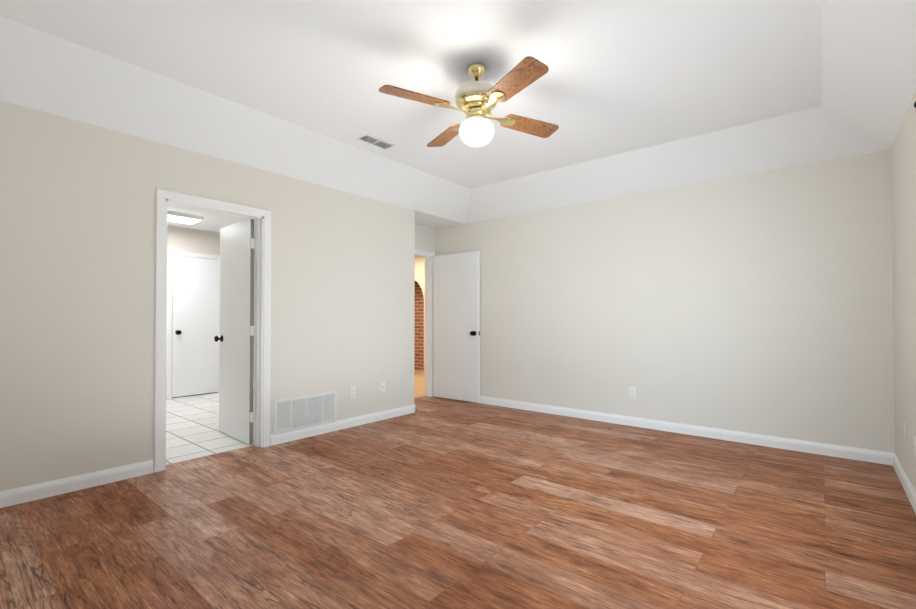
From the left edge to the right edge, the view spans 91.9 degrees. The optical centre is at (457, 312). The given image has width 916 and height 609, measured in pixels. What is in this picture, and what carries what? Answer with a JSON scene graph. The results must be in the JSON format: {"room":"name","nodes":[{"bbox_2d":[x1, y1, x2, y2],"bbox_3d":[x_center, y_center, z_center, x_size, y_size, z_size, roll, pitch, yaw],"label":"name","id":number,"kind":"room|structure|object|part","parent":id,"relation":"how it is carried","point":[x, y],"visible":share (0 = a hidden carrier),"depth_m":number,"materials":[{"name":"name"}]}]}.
{"room":"empty bedroom","nodes":[
{"label":"empty bedroom","id":0,"kind":"room"},
{"bbox_2d":[0,100,414,491],"bbox_3d":[-1.909,-0.044,3.755,0.120,2.440,4.210,-1,-1,39],"label":"wall","id":1,"kind":"structure","parent":0,"point":[77,259],"depth_m":3.13,"materials":[{"name":"paint"}]},
{"bbox_2d":[0,460,152,507],"bbox_3d":[-2.666,1.116,2.716,0.014,0.095,1.364,-1,-1,39],"label":"baseboard","id":2,"kind":"structure","parent":1,"relation":"attached to","point":[15,496],"depth_m":2.89,"materials":[{"name":"white paint"}]},
{"bbox_2d":[153,188,270,472],"bbox_3d":[-2.002,0.128,3.642,0.158,2.092,0.884,-1,-1,39],"label":"door frame","id":3,"kind":"structure","parent":1,"relation":"attached to","point":[259,216],"depth_m":3.65,"materials":[{"name":"white paint"}]},
{"bbox_2d":[214,219,254,444],"bbox_3d":[-2.094,0.163,4.205,0.733,2.020,0.171,-1,-1,39],"label":"bathroom door","id":4,"kind":"structure","parent":1,"relation":"in","point":[235,338],"depth_m":4.13,"materials":[{"name":"white paint"}]},
{"bbox_2d":[274,391,336,434],"bbox_3d":[-1.436,0.937,4.215,0.008,0.312,0.660,-1,-1,39],"label":"air vent","id":5,"kind":"object","parent":1,"relation":"in","point":[300,412],"visible":1,"depth_m":4.19,"materials":[{"name":"grey metal"}]},
{"bbox_2d":[270,404,415,445],"bbox_3d":[-1.088,1.139,4.632,0.014,0.095,1.818,-1,-1,39],"label":"baseboard","id":6,"kind":"structure","parent":1,"relation":"attached to","point":[276,439],"depth_m":4.49,"materials":[{"name":"white paint"}]},
{"bbox_2d":[349,387,354,397],"bbox_3d":[-1.103,0.831,4.622,0.008,0.115,0.070,-1,-1,39],"label":"outlet","id":7,"kind":"object","parent":1,"relation":"attached to","point":[351,392],"visible":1,"depth_m":4.62,"materials":[{"name":"white plastic"}]},
{"bbox_2d":[380,381,384,391],"bbox_3d":[-0.842,0.825,4.939,0.008,0.115,0.070,-1,-1,39],"label":"wall jack","id":8,"kind":"object","parent":1,"relation":"attached to","point":[382,386],"visible":1,"depth_m":4.94,"materials":[{"name":"white plastic"}]},
{"bbox_2d":[166,388,253,464],"bbox_3d":[-3.031,1.221,4.988,3.200,0.060,3.470,-1,-1,39],"label":"floor","id":9,"kind":"structure","parent":0,"point":[192,428],"depth_m":4.46,"materials":[{"name":"white tile"}]},
{"bbox_2d":[166,225,254,391],"bbox_3d":[-3.116,-0.029,4.995,3.320,2.440,3.590,-1,-1,39],"label":"wall","id":10,"kind":"structure","parent":0,"point":[191,240],"depth_m":6.51,"materials":[{"name":"paint"}]},
{"bbox_2d":[166,250,219,398],"bbox_3d":[-3.850,0.163,6.511,0.017,2.092,0.744,-1,-1,39],"label":"trim","id":11,"kind":"structure","parent":10,"relation":"attached to","point":[171,253],"depth_m":6.25,"materials":[{"name":"white paint"}]},
{"bbox_2d":[172,255,218,396],"bbox_3d":[-3.823,0.190,6.492,0.078,2.014,0.618,-1,-1,39],"label":"closet door","id":12,"kind":"structure","parent":10,"relation":"attached to","point":[195,325],"depth_m":6.49,"materials":[{"name":"white paint"}]},
{"bbox_2d":[414,281,423,370],"bbox_3d":[-0.785,0.027,9.650,4.520,2.440,0.100,-1,-1,39],"label":"brick wall","id":13,"kind":"structure","parent":0,"point":[419,337],"depth_m":9.63,"materials":[{"name":"orange brick"}]},
{"bbox_2d":[414,370,424,397],"bbox_3d":[-1.806,1.262,8.396,4.520,0.060,3.110,-1,-1,39],"label":"floor","id":14,"kind":"structure","parent":0,"point":[419,380],"depth_m":7.68,"materials":[{"name":"brown"}]},
{"bbox_2d":[415,256,424,374],"bbox_3d":[-1.091,0.023,9.279,4.520,2.440,0.140,-1,-1,39],"label":"wall","id":15,"kind":"structure","parent":0,"point":[420,270],"depth_m":8.90,"materials":[{"name":"paint"}]},
{"bbox_2d":[415,224,434,251],"bbox_3d":[-0.730,-0.016,6.068,0.120,2.440,1.100,-1,-1,39],"label":"wall","id":16,"kind":"structure","parent":0,"point":[424,238],"depth_m":6.30,"materials":[{"name":"paint"}]},
{"bbox_2d":[415,249,434,396],"bbox_3d":[-0.688,0.158,6.116,0.154,2.092,0.934,-1,-1,39],"label":"door frame","id":17,"kind":"structure","parent":16,"relation":"attached to","point":[428,257],"depth_m":6.39,"materials":[{"name":"white paint"}]},
{"bbox_2d":[433,251,479,402],"bbox_3d":[-0.049,0.186,6.127,0.807,2.020,0.105,-1,-1,39],"label":"entry door","id":18,"kind":"structure","parent":17,"relation":"attached to","point":[456,326],"depth_m":6.11,"materials":[{"name":"white paint"}]},
{"bbox_2d":[0,396,915,608],"bbox_3d":[-0.146,1.197,3.001,4.900,0.060,5.070,-1,-1,39],"label":"floor","id":19,"kind":"structure","parent":0,"point":[437,503],"depth_m":2.40,"materials":[{"name":"brown wood"}]},
{"bbox_2d":[0,0,915,237],"bbox_3d":[-1.165,-1.498,3.873,7.780,0.470,5.310,-1,-1,39],"label":"ceiling","id":20,"kind":"structure","parent":0,"point":[629,97],"depth_m":2.97,"materials":[{"name":"paint"}]},
{"bbox_2d":[167,211,203,223],"bbox_3d":[-3.759,-1.214,5.377,0.380,0.062,1.100,-1,-1,39],"label":"bathroom ceiling light","id":21,"kind":"object","parent":20,"relation":"attached to","point":[179,217],"visible":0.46,"depth_m":5.59,"materials":[{"name":"white paint"}]},
{"bbox_2d":[356,134,394,149],"bbox_3d":[-0.752,-1.566,4.062,0.150,0.009,0.345,-1,-1,39],"label":"ceiling vent","id":22,"kind":"object","parent":20,"relation":"in","point":[375,141],"visible":0.96,"depth_m":4.05,"materials":[{"name":"grey metal"}]},
{"bbox_2d":[379,56,558,147],"bbox_3d":[0.120,-1.331,2.856,0.983,0.508,0.983,0,-1,16],"label":"ceiling fan","id":23,"kind":"object","parent":20,"relation":"hanging from","point":[477,101],"visible":1,"depth_m":2.76,"materials":[{"name":"brown wood"}]},
{"bbox_3d":[0.120,-1.159,2.853,0.232,0.163,0.232,-1,-1,39],"label":"globe","id":24,"kind":"part","parent":23,"relation":"part of","materials":[{"name":"white glass"}]},
{"bbox_2d":[435,149,894,452],"bbox_3d":[1.549,-0.234,4.984,5.020,2.850,0.120,-1,-1,39],"label":"wall","id":25,"kind":"structure","parent":0,"point":[760,303],"depth_m":4.20,"materials":[{"name":"paint"}]},
{"bbox_2d":[629,387,635,397],"bbox_3d":[1.833,0.837,4.654,0.070,0.115,0.008,-1,-1,39],"label":"outlet","id":26,"kind":"object","parent":25,"relation":"attached to","point":[632,392],"visible":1,"depth_m":4.65,"materials":[{"name":"white plastic"}]},
{"bbox_2d":[480,396,887,464],"bbox_3d":[1.491,1.142,4.928,4.740,0.095,0.014,-1,-1,39],"label":"baseboard","id":27,"kind":"structure","parent":25,"relation":"attached to","point":[860,454],"depth_m":4.18,"materials":[{"name":"white paint"}]},
{"bbox_2d":[891,89,915,491],"bbox_3d":[1.753,-0.278,1.377,0.120,2.850,5.190,-1,-1,39],"label":"wall","id":28,"kind":"structure","parent":0,"point":[903,163],"depth_m":2.91,"materials":[{"name":"paint"}]},
{"bbox_2d":[888,452,915,513],"bbox_3d":[1.740,1.100,1.450,0.014,0.095,5.070,-1,-1,39],"label":"baseboard","id":29,"kind":"structure","parent":28,"relation":"attached to","point":[893,460],"depth_m":2.95,"materials":[{"name":"white paint"}]},
{"bbox_2d":[904,422,905,441],"bbox_3d":[2.971,0.791,2.946,0.008,0.115,0.070,-1,-1,39],"label":"outlet","id":30,"kind":"object","parent":28,"relation":"attached to","point":[904,431],"visible":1,"depth_m":2.93,"materials":[{"name":"white plastic"}]},
{"bbox_2d":[914,435,915,456],"bbox_3d":[2.698,0.787,2.614,0.008,0.115,0.070,-1,-1,39],"label":"outlet","id":31,"kind":"object","parent":28,"relation":"attached to","point":[915,445],"visible":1,"depth_m":2.61,"materials":[{"name":"white plastic"}]}
]}

